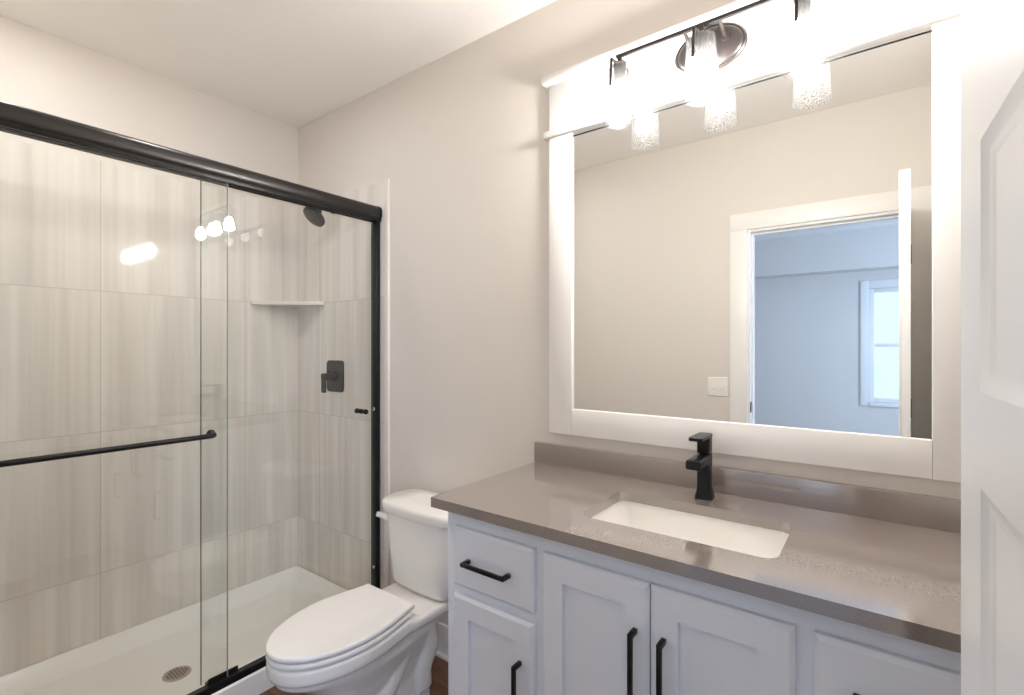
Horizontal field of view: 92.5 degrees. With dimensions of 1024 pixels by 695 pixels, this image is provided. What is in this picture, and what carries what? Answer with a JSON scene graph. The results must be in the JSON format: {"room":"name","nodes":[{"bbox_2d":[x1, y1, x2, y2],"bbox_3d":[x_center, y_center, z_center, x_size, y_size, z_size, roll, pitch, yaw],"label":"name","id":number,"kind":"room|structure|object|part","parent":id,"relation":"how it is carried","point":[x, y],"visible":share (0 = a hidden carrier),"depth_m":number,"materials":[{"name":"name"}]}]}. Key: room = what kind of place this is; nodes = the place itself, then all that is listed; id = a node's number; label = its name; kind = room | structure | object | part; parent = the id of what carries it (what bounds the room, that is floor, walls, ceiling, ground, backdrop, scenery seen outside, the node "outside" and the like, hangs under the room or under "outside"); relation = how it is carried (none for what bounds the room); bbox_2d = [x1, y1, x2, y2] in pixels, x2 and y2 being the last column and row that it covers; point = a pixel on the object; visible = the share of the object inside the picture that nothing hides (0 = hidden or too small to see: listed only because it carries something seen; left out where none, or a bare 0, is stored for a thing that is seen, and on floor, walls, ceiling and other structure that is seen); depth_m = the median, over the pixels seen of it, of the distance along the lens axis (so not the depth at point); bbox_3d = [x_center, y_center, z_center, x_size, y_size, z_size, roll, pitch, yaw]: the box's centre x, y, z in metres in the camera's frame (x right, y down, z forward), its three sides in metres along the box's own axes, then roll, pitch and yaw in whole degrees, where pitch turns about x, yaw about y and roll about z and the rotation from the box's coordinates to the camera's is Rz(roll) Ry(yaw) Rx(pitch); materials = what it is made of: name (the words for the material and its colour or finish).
{"room":"bathroom","nodes":[
{"label":"bathroom","id":0,"kind":"room"},
{"bbox_2d":[0,15,297,207],"bbox_3d":[-1.847,0.040,2.354,0.100,2.760,1.675,0,0,37],"label":"wall","id":1,"kind":"structure","parent":0,"point":[41,71],"depth_m":2.33,"materials":[{"name":"white paint"}]},
{"bbox_2d":[0,137,297,676],"bbox_3d":[-1.760,0.252,2.379,0.010,2.197,1.530,0,0,37],"label":"tiled wall","id":2,"kind":"structure","parent":1,"relation":"attached to","point":[100,260],"depth_m":2.32,"materials":[{"name":"beige tile"}]},
{"bbox_2d":[0,0,555,127],"bbox_3d":[-0.527,-1.390,1.432,3.320,0.100,1.775,0,0,37],"label":"ceiling","id":3,"kind":"structure","parent":0,"point":[295,63],"depth_m":2.11,"materials":[{"name":"white paint"}]},
{"bbox_2d":[259,656,447,694],"bbox_3d":[-0.561,1.470,1.386,3.320,0.100,1.890,0,0,37],"label":"floor","id":4,"kind":"structure","parent":0,"point":[439,670],"depth_m":2.07,"materials":[{"name":"brown wood"}]},
{"bbox_2d":[0,566,347,694],"bbox_3d":[-1.434,1.371,2.136,0.801,0.097,1.508,0,0,37],"label":"shower pan","id":5,"kind":"object","parent":4,"relation":"on","point":[160,655],"visible":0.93,"depth_m":2.23,"materials":[{"name":"white plastic"}]},
{"bbox_2d":[0,100,381,694],"bbox_3d":[-1.131,0.300,1.910,0.122,2.045,1.507,0,0,36],"label":"shower door frame","id":6,"kind":"structure","parent":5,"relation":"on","point":[15,119],"depth_m":1.88,"materials":[{"name":"black metal"}]},
{"bbox_3d":[-1.145,-0.684,1.913,0.072,0.072,1.494,0,0,37],"label":"header rail","id":7,"kind":"part","parent":6,"relation":"part of","materials":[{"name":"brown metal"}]},
{"bbox_3d":[-0.756,0.322,2.460,0.084,0.026,0.026,0,0,37],"label":"knob","id":8,"kind":"part","parent":6,"relation":"part of","materials":[{"name":"black metal"}]},
{"bbox_2d":[265,489,447,694],"bbox_3d":[-0.543,1.041,1.888,0.495,0.758,0.810,0,0,37],"label":"toilet","id":9,"kind":"object","parent":4,"relation":"on","point":[367,639],"visible":0.95,"depth_m":1.82,"materials":[{"name":"white ceramic"}]},
{"bbox_3d":[-0.628,1.005,1.741,0.348,0.020,0.469,0,0,37],"label":"seat","id":10,"kind":"part","parent":9,"relation":"part of","materials":[{"name":"white plastic"}]},
{"bbox_3d":[-0.624,0.980,1.746,0.348,0.025,0.484,0,0,37],"label":"seat lid","id":11,"kind":"part","parent":9,"relation":"part of","materials":[{"name":"white plastic"}]},
{"bbox_3d":[-0.545,1.220,1.853,0.348,0.401,0.742,0,0,37],"label":"bowl","id":12,"kind":"part","parent":9,"relation":"part of","materials":[{"name":"white ceramic"}]},
{"bbox_3d":[-0.565,0.765,2.202,0.090,0.053,0.040,0,0,-12],"label":"flush lever","id":13,"kind":"part","parent":9,"relation":"part of","materials":[{"name":"silver metal"}]},
{"bbox_3d":[-0.357,0.686,2.105,0.456,0.048,0.240,0,0,37],"label":"tank lid","id":14,"kind":"part","parent":9,"relation":"part of","materials":[{"name":"white ceramic"}]},
{"bbox_3d":[-0.354,0.870,2.109,0.418,0.316,0.217,0,0,37],"label":"tank","id":15,"kind":"part","parent":9,"relation":"part of","materials":[{"name":"white ceramic"}]},
{"bbox_2d":[448,512,960,694],"bbox_3d":[0.482,0.951,1.289,1.324,0.938,0.592,0,0,37],"label":"vanity cabinet","id":16,"kind":"object","parent":4,"relation":"on","point":[528,614],"visible":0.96,"depth_m":1.12,"materials":[{"name":"white paint"}]},
{"bbox_3d":[-0.075,0.618,1.358,0.156,0.011,0.036,0,0,37],"label":"handle","id":17,"kind":"part","parent":16,"relation":"part of","materials":[{"name":"black metal"}]},
{"bbox_3d":[-0.055,0.616,1.375,0.288,0.172,0.019,0,0,37],"label":"drawer","id":18,"kind":"part","parent":16,"relation":"part of","materials":[{"name":"white paint"}]},
{"bbox_3d":[-0.055,1.012,1.375,0.288,0.567,0.019,0,0,37],"label":"door","id":19,"kind":"part","parent":16,"relation":"part of","materials":[{"name":"white paint"}]},
{"bbox_3d":[0.012,0.918,1.293,0.011,0.165,0.036,0,0,37],"label":"handle","id":20,"kind":"part","parent":16,"relation":"part of","materials":[{"name":"black metal"}]},
{"bbox_3d":[0.196,0.913,1.187,0.286,0.764,0.019,0,0,37],"label":"door","id":21,"kind":"part","parent":16,"relation":"part of","materials":[{"name":"white paint"}]},
{"bbox_3d":[0.270,0.720,1.100,0.011,0.165,0.036,0,0,37],"label":"handle","id":22,"kind":"part","parent":16,"relation":"part of","materials":[{"name":"black metal"}]},
{"bbox_3d":[0.323,0.720,1.061,0.011,0.165,0.036,0,0,37],"label":"handle","id":23,"kind":"part","parent":16,"relation":"part of","materials":[{"name":"black metal"}]},
{"bbox_2d":[431,462,960,653],"bbox_3d":[0.473,0.466,1.302,1.358,0.029,0.583,0,0,37],"label":"countertop","id":24,"kind":"structure","parent":16,"relation":"on","point":[897,579],"depth_m":1.11,"materials":[{"name":"grey stone"}]},
{"bbox_2d":[591,501,788,557],"bbox_3d":[0.451,0.552,1.288,0.526,0.142,0.330,0,0,37],"label":"sink","id":25,"kind":"object","parent":24,"relation":"in","point":[738,537],"visible":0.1,"depth_m":1.40,"materials":[{"name":"white ceramic"}]},
{"bbox_2d":[685,432,714,500],"bbox_3d":[0.550,0.355,1.432,0.051,0.192,0.144,0,0,37],"label":"faucet","id":26,"kind":"object","parent":24,"relation":"on","point":[701,462],"visible":1,"depth_m":1.45,"materials":[{"name":"black metal"}]},
{"bbox_3d":[0.545,0.340,1.426,0.042,0.046,0.130,0,0,37],"label":"spout","id":27,"kind":"part","parent":26,"relation":"part of","materials":[{"name":"black metal"}]},
{"bbox_3d":[0.554,0.290,1.438,0.039,0.062,0.118,0,0,37],"label":"lever handle","id":28,"kind":"part","parent":26,"relation":"part of","materials":[{"name":"black metal"}]},
{"bbox_3d":[0.426,0.913,1.016,0.282,0.764,0.019,0,0,37],"label":"door","id":29,"kind":"part","parent":16,"relation":"part of","materials":[{"name":"white paint"}]},
{"bbox_3d":[0.679,0.616,0.827,0.288,0.172,0.019,0,0,37],"label":"drawer","id":30,"kind":"part","parent":16,"relation":"part of","materials":[{"name":"white paint"}]},
{"bbox_2d":[298,0,960,624],"bbox_3d":[-0.026,0.040,2.103,3.320,2.760,0.100,0,0,37],"label":"wall","id":31,"kind":"structure","parent":0,"point":[459,142],"depth_m":2.13,"materials":[{"name":"white paint"}]},
{"bbox_2d":[298,181,383,589],"bbox_3d":[-0.973,0.286,2.740,0.820,2.267,0.010,0,0,37],"label":"tiled wall","id":32,"kind":"structure","parent":31,"relation":"attached to","point":[334,258],"depth_m":2.73,"materials":[{"name":"beige tile"}]},
{"bbox_2d":[250,300,323,306],"bbox_3d":[-1.277,-0.252,2.785,0.280,0.020,0.282,0,0,37],"label":"corner shelf","id":33,"kind":"object","parent":32,"relation":"attached to","point":[271,303],"visible":1,"depth_m":2.78,"materials":[{"name":"white stone"}]},
{"bbox_2d":[303,207,333,226],"bbox_3d":[-1.054,-0.737,2.690,0.128,0.148,0.171,0,0,37],"label":"shower fixture","id":34,"kind":"object","parent":32,"relation":"attached to","point":[315,216],"visible":0.7,"depth_m":2.65,"materials":[{"name":"black metal"}]},
{"bbox_2d":[321,360,343,392],"bbox_3d":[-1.013,0.162,2.712,0.160,0.176,0.082,0,0,37],"label":"shower valve","id":35,"kind":"object","parent":32,"relation":"attached to","point":[334,376],"visible":1,"depth_m":2.72,"materials":[{"name":"black metal"}]},
{"bbox_3d":[-1.030,0.197,2.689,0.040,0.106,0.024,0,0,37],"label":"lever","id":36,"kind":"part","parent":35,"relation":"part of","materials":[{"name":"black metal"}]},
{"bbox_2d":[384,179,389,587],"bbox_3d":[-0.632,0.284,2.485,0.032,2.271,0.013,0,0,37],"label":"trim","id":37,"kind":"structure","parent":31,"relation":"attached to","point":[387,181],"depth_m":2.48,"materials":[{"name":"white"}]},
{"bbox_2d":[435,621,447,661],"bbox_3d":[-0.247,1.345,2.189,0.936,0.150,0.026,0,0,37],"label":"baseboard","id":38,"kind":"structure","parent":31,"relation":"attached to","point":[442,629],"depth_m":2.24,"materials":[{"name":"white paint"}]},
{"bbox_2d":[534,441,960,532],"bbox_3d":[0.640,0.412,1.530,1.363,0.078,0.021,0,0,37],"label":"backsplash","id":39,"kind":"structure","parent":31,"relation":"attached to","point":[921,510],"depth_m":1.42,"materials":[{"name":"grey stone"}]},
{"bbox_2d":[541,0,960,482],"bbox_3d":[0.629,-0.352,1.519,1.258,1.361,0.050,0,0,37],"label":"framed mirror","id":40,"kind":"object","parent":31,"relation":"attached to","point":[770,268],"visible":0.77,"depth_m":1.44,"materials":[{"name":"white wood"}]},
{"bbox_3d":[0.629,-1.018,1.519,1.258,0.030,0.050,0,0,37],"label":"cap moulding","id":41,"kind":"part","parent":40,"relation":"part of","materials":[{"name":"white paint"}]},
{"bbox_2d":[604,0,825,128],"bbox_3d":[0.575,-0.868,1.470,0.624,0.260,0.152,0,0,37],"label":"vanity light","id":42,"kind":"object","parent":40,"relation":"attached to","point":[709,50],"visible":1,"depth_m":1.46,"materials":[{"name":"glass"}]},
{"bbox_3d":[0.353,-0.823,1.607,0.060,0.089,0.060,0,0,37],"label":"bulb","id":43,"kind":"part","parent":42,"relation":"part of","materials":[{"name":"white glass"}]},
{"bbox_2d":[614,64,625,83],"bbox_3d":[0.353,-0.893,1.607,0.038,0.050,0.038,0,0,37],"label":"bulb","id":44,"kind":"object","parent":42,"relation":"attached to","point":[623,68],"depth_m":1.59,"materials":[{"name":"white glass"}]},
{"bbox_3d":[0.353,-0.830,1.607,0.105,0.184,0.105,0,0,37],"label":"lamp shade","id":45,"kind":"part","parent":42,"relation":"part of","materials":[{"name":"clear glass"}]},
{"bbox_3d":[0.545,-0.943,1.514,0.024,0.033,0.083,0,0,37],"label":"support arm","id":46,"kind":"part","parent":42,"relation":"part of","materials":[{"name":"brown metal"}]},
{"bbox_2d":[695,33,707,56],"bbox_3d":[0.561,-0.893,1.452,0.038,0.050,0.038,0,0,37],"label":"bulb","id":47,"kind":"object","parent":42,"relation":"attached to","point":[697,45],"depth_m":1.44,"materials":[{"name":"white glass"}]},
{"bbox_3d":[0.561,-0.823,1.452,0.060,0.089,0.060,0,0,37],"label":"bulb","id":48,"kind":"part","parent":42,"relation":"part of","materials":[{"name":"white glass"}]},
{"bbox_3d":[0.561,-0.830,1.452,0.105,0.184,0.105,0,0,37],"label":"lamp shade","id":49,"kind":"part","parent":42,"relation":"part of","materials":[{"name":"clear glass"}]},
{"bbox_3d":[0.625,-0.943,1.454,0.024,0.033,0.083,0,0,37],"label":"support arm","id":50,"kind":"part","parent":42,"relation":"part of","materials":[{"name":"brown metal"}]},
{"bbox_2d":[795,0,810,22],"bbox_3d":[0.769,-0.893,1.297,0.038,0.050,0.038,0,0,37],"label":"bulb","id":51,"kind":"object","parent":42,"relation":"attached to","point":[804,9],"depth_m":1.28,"materials":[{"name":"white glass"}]},
{"bbox_3d":[0.769,-0.830,1.297,0.105,0.184,0.105,0,0,37],"label":"lamp shade","id":52,"kind":"part","parent":42,"relation":"part of","materials":[{"name":"clear glass"}]},
{"bbox_3d":[0.769,-0.823,1.297,0.060,0.089,0.060,0,0,37],"label":"bulb","id":53,"kind":"part","parent":42,"relation":"part of","materials":[{"name":"white glass"}]},
{"bbox_3d":[0.639,0.280,1.530,1.024,0.097,0.020,0,0,37],"label":"frame rail","id":54,"kind":"part","parent":40,"relation":"part of","materials":[{"name":"white paint"}]},
{"bbox_3d":[0.634,-0.815,1.525,1.258,0.027,0.034,0,0,37],"label":"bead moulding","id":55,"kind":"part","parent":40,"relation":"part of","materials":[{"name":"white paint"}]},
{"bbox_3d":[-1.008,0.040,0.702,3.220,2.760,0.260,0,0,37],"label":"wall","id":56,"kind":"structure","parent":0,"visible":0},
{"bbox_2d":[961,0,1023,694],"bbox_3d":[0.278,0.346,0.196,0.050,2.123,0.740,0,0,35],"label":"door","id":57,"kind":"structure","parent":56,"relation":"in","point":[992,31],"depth_m":0.41,"materials":[{"name":"white paint"}]}
]}

